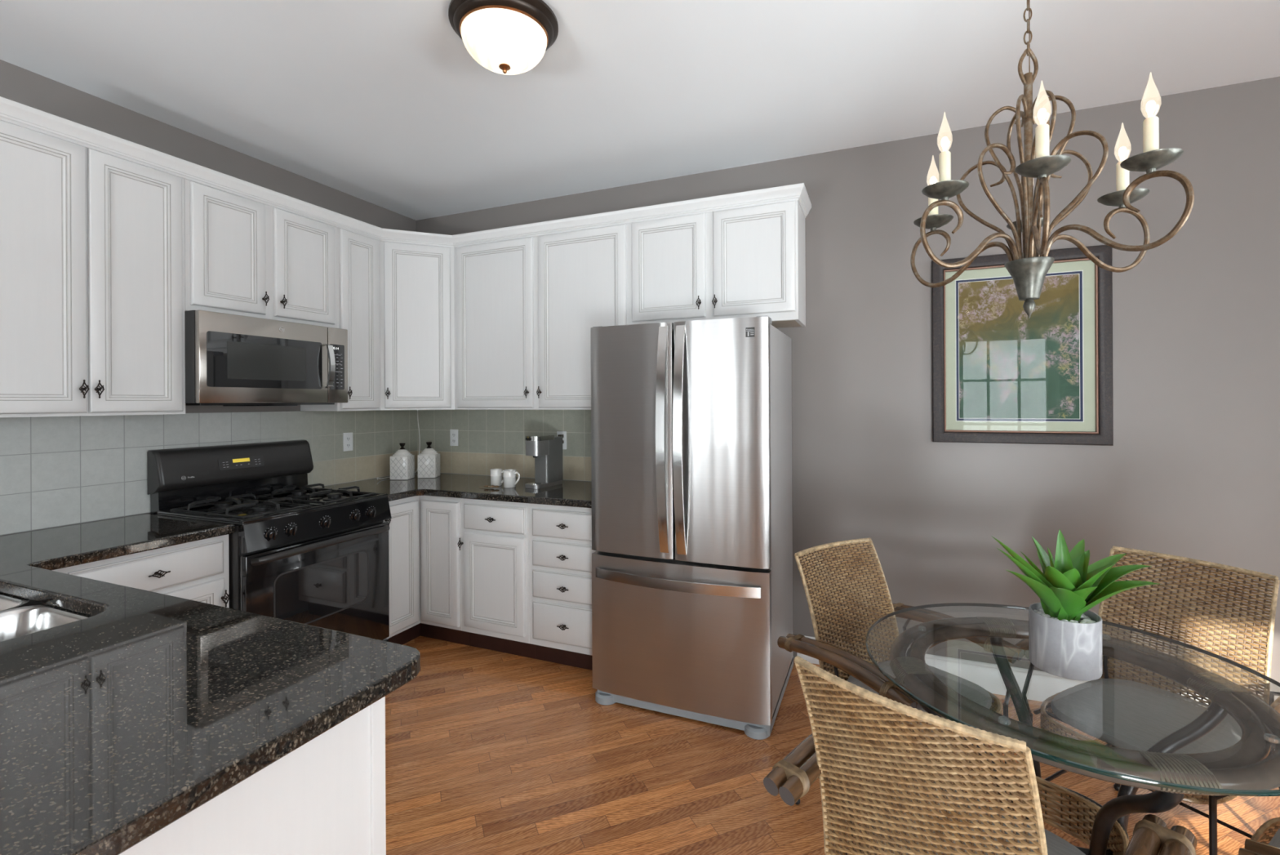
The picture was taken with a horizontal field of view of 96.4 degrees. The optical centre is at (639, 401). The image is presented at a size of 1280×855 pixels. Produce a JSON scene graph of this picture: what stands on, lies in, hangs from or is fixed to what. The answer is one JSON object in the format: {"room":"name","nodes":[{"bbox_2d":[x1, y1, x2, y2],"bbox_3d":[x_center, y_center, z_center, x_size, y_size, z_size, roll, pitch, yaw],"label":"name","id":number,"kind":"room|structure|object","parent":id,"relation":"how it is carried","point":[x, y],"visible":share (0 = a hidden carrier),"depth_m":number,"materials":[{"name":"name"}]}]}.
{"room":"eat-in kitchen","nodes":[
{"label":"eat-in kitchen","id":0,"kind":"room"},
{"bbox_2d":[0,59,416,535],"bbox_3d":[-2.698,0.054,1.814,0.120,2.750,5.200,0,0,23],"label":"wall","id":1,"kind":"structure","parent":0,"point":[20,85],"depth_m":2.79,"materials":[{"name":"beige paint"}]},
{"bbox_2d":[0,120,185,417],"bbox_3d":[-2.258,-0.478,2.254,0.347,1.066,0.689,0,0,23],"label":"upper cabinet","id":2,"kind":"object","parent":1,"relation":"attached to","point":[92,288],"visible":1,"depth_m":2.20,"materials":[{"name":"white paint"}]},
{"bbox_2d":[184,178,337,328],"bbox_3d":[-1.976,-0.708,2.923,0.347,0.609,0.761,0,0,23],"label":"upper cabinet","id":3,"kind":"object","parent":1,"relation":"attached to","point":[243,256],"visible":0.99,"depth_m":2.79,"materials":[{"name":"white paint"}]},
{"bbox_2d":[184,309,347,405],"bbox_3d":[-1.921,-0.190,2.893,0.446,0.421,0.752,0,0,23],"label":"microwave","id":4,"kind":"object","parent":3,"relation":"attached to","point":[231,359],"visible":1,"depth_m":2.74,"materials":[{"name":"metal"}]},
{"bbox_2d":[0,409,591,535],"bbox_3d":[-1.356,0.279,2.440,1.858,0.456,2.998,0,0,23],"label":"backsplash","id":5,"kind":"structure","parent":1,"relation":"attached to","point":[55,471],"depth_m":2.92,"materials":[{"name":"tile"}]},
{"bbox_2d":[342,431,352,451],"bbox_3d":[-1.850,0.252,3.624,0.007,0.116,0.070,0,0,23],"label":"wall outlet","id":6,"kind":"object","parent":5,"relation":"attached to","point":[347,437],"visible":1,"depth_m":3.62,"materials":[{"name":"plastic"}]},
{"bbox_2d":[449,429,457,445],"bbox_3d":[-1.311,0.252,4.033,0.070,0.116,0.007,0,0,23],"label":"wall outlet","id":7,"kind":"object","parent":5,"relation":"attached to","point":[453,433],"visible":1,"depth_m":4.03,"materials":[{"name":"plastic"}]},
{"bbox_2d":[556,431,566,448],"bbox_3d":[-0.505,0.248,3.693,0.070,0.116,0.007,0,0,23],"label":"wall outlet","id":8,"kind":"object","parent":5,"relation":"attached to","point":[564,433],"visible":0.5,"depth_m":3.68,"materials":[{"name":"plastic"}]},
{"bbox_2d":[300,226,381,410],"bbox_3d":[-1.768,-0.481,3.414,0.347,1.066,0.304,0,0,23],"label":"upper cabinet","id":9,"kind":"object","parent":1,"relation":"attached to","point":[357,255],"visible":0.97,"depth_m":3.35,"materials":[{"name":"white paint"}]},
{"bbox_2d":[377,409,420,479],"bbox_3d":[-1.643,0.282,3.917,0.043,0.453,0.492,0,0,11],"label":"power cord","id":10,"kind":"object","parent":1,"relation":"attached to","point":[417,410],"visible":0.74,"depth_m":4.15,"materials":[{"name":"white plastic"}]},
{"bbox_2d":[380,240,454,409],"bbox_3d":[-1.473,-0.482,3.778,0.607,1.066,0.619,0,0,23],"label":"upper cabinet","id":11,"kind":"object","parent":1,"relation":"attached to","point":[417,310],"visible":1,"depth_m":3.57,"materials":[{"name":"white paint"}]},
{"bbox_2d":[0,0,1279,220],"bbox_3d":[-0.071,-1.385,0.701,5.840,0.100,5.440,0,0,23],"label":"ceiling","id":12,"kind":"structure","parent":0,"point":[380,103],"depth_m":2.33,"materials":[{"name":"paint"}]},
{"bbox_2d":[448,0,558,75],"bbox_3d":[-0.472,-1.238,1.996,0.372,0.187,0.372,0,0,23],"label":"ceiling light","id":13,"kind":"object","parent":12,"relation":"attached to","point":[504,37],"visible":1,"depth_m":1.91,"materials":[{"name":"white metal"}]},
{"bbox_2d":[910,0,1194,318],"bbox_3d":[0.994,-0.787,1.457,0.553,1.154,0.617,0,0,23],"label":"chandelier","id":14,"kind":"object","parent":12,"relation":"hanging from","point":[1028,273],"visible":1,"depth_m":1.40,"materials":[{"name":"brown metal"}]},
{"bbox_2d":[385,635,1279,854],"bbox_3d":[-0.056,1.465,0.701,5.840,0.100,5.440,0,0,23],"label":"floor","id":15,"kind":"structure","parent":0,"point":[488,752],"depth_m":2.15,"materials":[{"name":"brown wood"}]},
{"bbox_2d":[51,533,230,607],"bbox_3d":[-2.095,0.988,2.229,0.652,0.874,0.599,0,0,23],"label":"base cabinet","id":16,"kind":"object","parent":15,"relation":"on","point":[197,570],"visible":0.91,"depth_m":2.21,"materials":[{"name":"white paint"}]},
{"bbox_2d":[19,599,386,854],"bbox_3d":[-1.623,0.985,1.324,2.209,0.874,0.690,0,0,23],"label":"base cabinet","id":17,"kind":"object","parent":15,"relation":"on","point":[326,795],"visible":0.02,"depth_m":0.99,"materials":[{"name":"white paint"}]},
{"bbox_2d":[0,513,420,854],"bbox_3d":[-1.475,0.527,1.587,2.279,0.038,1.302,0,0,23],"label":"countertop","id":18,"kind":"structure","parent":17,"relation":"on","point":[118,722],"depth_m":1.00,"materials":[{"name":"black stone"}]},
{"bbox_2d":[0,591,92,641],"bbox_3d":[-1.741,0.648,1.360,0.820,0.200,0.464,0,0,23],"label":"sink","id":19,"kind":"object","parent":18,"relation":"in","point":[15,621],"visible":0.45,"depth_m":1.51,"materials":[{"name":"metal"}]},
{"bbox_2d":[146,440,391,641],"bbox_3d":[-1.770,0.821,2.836,0.746,1.204,0.762,0,0,23],"label":"gas range","id":20,"kind":"object","parent":15,"relation":"on","point":[300,552],"visible":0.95,"depth_m":2.73,"materials":[{"name":"black metal"}]},
{"bbox_2d":[157,489,387,526],"bbox_3d":[-1.775,0.507,2.837,0.600,0.025,0.762,0,0,23],"label":"cooktop","id":21,"kind":"object","parent":20,"relation":"in","point":[301,507],"depth_m":2.69,"materials":[{"name":"black metal"}]},
{"bbox_2d":[383,495,469,644],"bbox_3d":[-1.382,0.984,3.585,0.910,0.874,0.910,0,0,23],"label":"base cabinet","id":22,"kind":"object","parent":15,"relation":"on","point":[424,531],"visible":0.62,"depth_m":3.30,"materials":[{"name":"white paint"}]},
{"bbox_2d":[314,471,591,507],"bbox_3d":[-0.956,0.524,3.399,1.825,0.038,0.900,0,0,23],"label":"countertop","id":23,"kind":"structure","parent":22,"relation":"on","point":[572,493],"depth_m":3.31,"materials":[{"name":"black stone"}]},
{"bbox_2d":[390,442,414,479],"bbox_3d":[-1.570,0.390,3.780,0.122,0.236,0.122,0,0,1],"label":"canister","id":24,"kind":"object","parent":23,"relation":"on","point":[402,461],"visible":1,"depth_m":3.72,"materials":[{"name":"white ceramic"}]},
{"bbox_2d":[390,454,414,479],"bbox_3d":[-1.570,0.430,3.780,0.122,0.155,0.122,0,0,1],"label":"jar","id":25,"kind":"object","parent":24,"relation":"on","point":[402,466],"depth_m":3.72,"materials":[{"name":"white ceramic"}]},
{"bbox_2d":[417,441,440,477],"bbox_3d":[-1.425,0.389,3.866,0.122,0.236,0.122,0,0,-3],"label":"canister","id":26,"kind":"object","parent":23,"relation":"on","point":[428,460],"visible":1,"depth_m":3.81,"materials":[{"name":"white ceramic"}]},
{"bbox_2d":[417,453,440,477],"bbox_3d":[-1.425,0.430,3.866,0.122,0.155,0.122,0,0,-3],"label":"jar","id":27,"kind":"object","parent":26,"relation":"on","point":[428,464],"depth_m":3.81,"materials":[{"name":"white ceramic"}]},
{"bbox_2d":[479,484,499,487],"bbox_3d":[-0.882,0.494,3.352,0.135,0.015,0.049,0,0,23],"label":"sprig","id":28,"kind":"object","parent":23,"relation":"on","point":[485,486],"visible":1,"depth_m":3.33,"materials":[{"name":"green plant"}]},
{"bbox_2d":[489,468,503,485],"bbox_3d":[-0.859,0.456,3.460,0.094,0.097,0.074,0,0,-18],"label":"mug","id":29,"kind":"object","parent":23,"relation":"on","point":[495,475],"visible":0.81,"depth_m":3.43,"materials":[{"name":"white ceramic"}]},
{"bbox_2d":[502,469,519,488],"bbox_3d":[-0.765,0.453,3.376,0.078,0.101,0.098,0,0,-39],"label":"mug","id":30,"kind":"object","parent":23,"relation":"on","point":[508,475],"visible":1,"depth_m":3.35,"materials":[{"name":"white ceramic"}]},
{"bbox_2d":[524,434,563,488],"bbox_3d":[-0.577,0.351,3.435,0.108,0.303,0.262,0,0,29],"label":"coffee maker","id":31,"kind":"object","parent":23,"relation":"on","point":[546,450],"visible":1,"depth_m":3.40,"materials":[{"name":"silver metal"}]},
{"bbox_2d":[528,481,541,484],"bbox_3d":[-0.617,0.478,3.362,0.076,0.005,0.076,0,0,29],"label":"drip tray","id":32,"kind":"object","parent":31,"relation":"on","point":[534,482],"depth_m":3.34,"materials":[{"name":"silver metal"}]},
{"bbox_2d":[457,497,537,658],"bbox_3d":[-0.701,0.981,3.437,0.457,0.874,0.652,0,0,23],"label":"base cabinet","id":33,"kind":"object","parent":15,"relation":"on","point":[494,544],"visible":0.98,"depth_m":3.17,"materials":[{"name":"white paint"}]},
{"bbox_2d":[528,502,595,670],"bbox_3d":[-0.275,0.978,3.257,0.466,0.874,0.652,0,0,23],"label":"base cabinet","id":34,"kind":"object","parent":15,"relation":"on","point":[560,537],"visible":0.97,"depth_m":3.00,"materials":[{"name":"white paint"}]},
{"bbox_2d":[591,315,793,739],"bbox_3d":[0.278,0.525,2.842,0.835,1.774,0.790,0,0,23],"label":"refrigerator","id":35,"kind":"object","parent":15,"relation":"on","point":[691,420],"visible":1,"depth_m":2.50,"materials":[{"name":"silver metal"}]},
{"bbox_2d":[777,537,1024,804],"bbox_3d":[0.871,0.968,1.922,0.649,0.887,0.540,0,0,-32],"label":"dining chair","id":36,"kind":"object","parent":15,"relation":"on","point":[836,659],"visible":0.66,"depth_m":2.01,"materials":[{"name":"wicker"}]},
{"bbox_2d":[847,659,991,732],"bbox_3d":[0.902,0.945,1.873,0.402,0.038,0.366,0,0,-32],"label":"seat cushion","id":37,"kind":"object","parent":36,"relation":"on","point":[971,691],"depth_m":1.87,"materials":[{"name":"grey leather"}]},
{"bbox_2d":[763,655,1196,854],"bbox_3d":[0.732,0.968,1.225,0.725,0.887,0.649,0,0,-42],"label":"dining chair","id":38,"kind":"object","parent":15,"relation":"on","point":[924,811],"visible":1,"depth_m":1.08,"materials":[{"name":"wicker"}]},
{"bbox_2d":[868,778,1085,854],"bbox_3d":[0.704,0.946,1.200,0.361,0.038,0.402,0,0,-42],"label":"seat cushion","id":39,"kind":"object","parent":38,"relation":"on","point":[1055,845],"depth_m":1.21,"materials":[{"name":"grey leather"}]},
{"bbox_2d":[865,602,1279,854],"bbox_3d":[1.054,1.034,1.424,0.914,0.750,0.914,0,0,14],"label":"dining table","id":40,"kind":"object","parent":15,"relation":"on","point":[1242,768],"visible":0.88,"depth_m":1.26,"materials":[{"name":"clear glass"}]},
{"bbox_2d":[992,529,1157,679],"bbox_3d":[1.059,0.490,1.422,0.413,0.337,0.166,0,0,-9],"label":"potted plant","id":41,"kind":"object","parent":40,"relation":"on","point":[1065,637],"visible":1,"depth_m":1.39,"materials":[{"name":"green plant"}]},
{"bbox_2d":[1014,546,1279,854],"bbox_3d":[1.567,0.964,1.730,0.650,0.887,0.649,0,0,-28],"label":"dining chair","id":42,"kind":"object","parent":15,"relation":"on","point":[1120,712],"visible":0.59,"depth_m":1.78,"materials":[{"name":"wicker"}]},
{"bbox_2d":[1050,678,1242,753],"bbox_3d":[1.520,0.942,1.705,0.466,0.038,0.402,0,0,-28],"label":"seat cushion","id":43,"kind":"object","parent":42,"relation":"on","point":[1121,713],"depth_m":1.70,"materials":[{"name":"grey fabric"}]},
{"bbox_2d":[1238,816,1279,854],"bbox_3d":[1.475,0.965,1.008,0.649,0.887,0.560,0,0,-32],"label":"dining chair","id":44,"kind":"object","parent":15,"relation":"on","point":[1265,840],"visible":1,"depth_m":1.21,"materials":[{"name":"wicker"}]},
{"bbox_2d":[1268,827,1279,847],"bbox_3d":[1.444,0.942,1.058,0.402,0.038,0.386,0,0,-32],"label":"seat cushion","id":45,"kind":"object","parent":44,"relation":"on","point":[1275,841],"depth_m":1.22,"materials":[{"name":"grey leather"}]},
{"bbox_2d":[416,76,1279,700],"bbox_3d":[0.972,0.035,3.151,5.840,2.750,0.120,0,0,23],"label":"wall","id":46,"kind":"structure","parent":0,"point":[1191,469],"depth_m":2.71,"materials":[{"name":"grey paint"}]},
{"bbox_2d":[453,223,627,409],"bbox_3d":[-0.579,-0.487,3.548,1.218,1.066,0.347,0,0,23],"label":"upper cabinet","id":47,"kind":"object","parent":46,"relation":"attached to","point":[526,309],"visible":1,"depth_m":3.42,"materials":[{"name":"white paint"}]},
{"bbox_2d":[0,96,811,248],"bbox_3d":[-0.837,-1.024,3.035,3.420,0.070,1.414,0,0,-17],"label":"crown molding","id":48,"kind":"structure","parent":47,"relation":"attached to","point":[12,112],"depth_m":2.92,"materials":[{"name":"white paint"}]},
{"bbox_2d":[556,434,564,443],"bbox_3d":[-0.525,0.245,3.630,0.025,0.070,0.124,0,0,21],"label":"plug","id":49,"kind":"object","parent":46,"relation":"attached to","point":[558,435],"visible":0.29,"depth_m":3.66,"materials":[{"name":"black plastic"}]},
{"bbox_2d":[627,200,805,328],"bbox_3d":[0.407,-0.716,3.131,0.923,0.619,0.347,0,0,23],"label":"upper cabinet","id":50,"kind":"object","parent":46,"relation":"attached to","point":[749,261],"visible":1,"depth_m":2.98,"materials":[{"name":"white paint"}]},
{"bbox_2d":[796,635,1208,703],"bbox_3d":[2.187,1.335,2.565,2.883,0.137,0.016,0,0,23],"label":"baseboard","id":51,"kind":"structure","parent":46,"relation":"attached to","point":[1042,685],"depth_m":2.76,"materials":[{"name":"white paint"}]},
{"bbox_2d":[931,244,1113,445],"bbox_3d":[1.794,-0.254,2.718,0.724,0.904,0.032,0,0,23],"label":"framed picture","id":52,"kind":"object","parent":46,"relation":"attached to","point":[1001,375],"visible":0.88,"depth_m":2.72,"materials":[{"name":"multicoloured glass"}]},
{"bbox_2d":[958,274,1079,418],"bbox_3d":[1.798,-0.254,2.727,0.488,0.668,0.001,0,0,23],"label":"print","id":53,"kind":"object","parent":52,"relation":"attached to","point":[1012,364],"depth_m":2.72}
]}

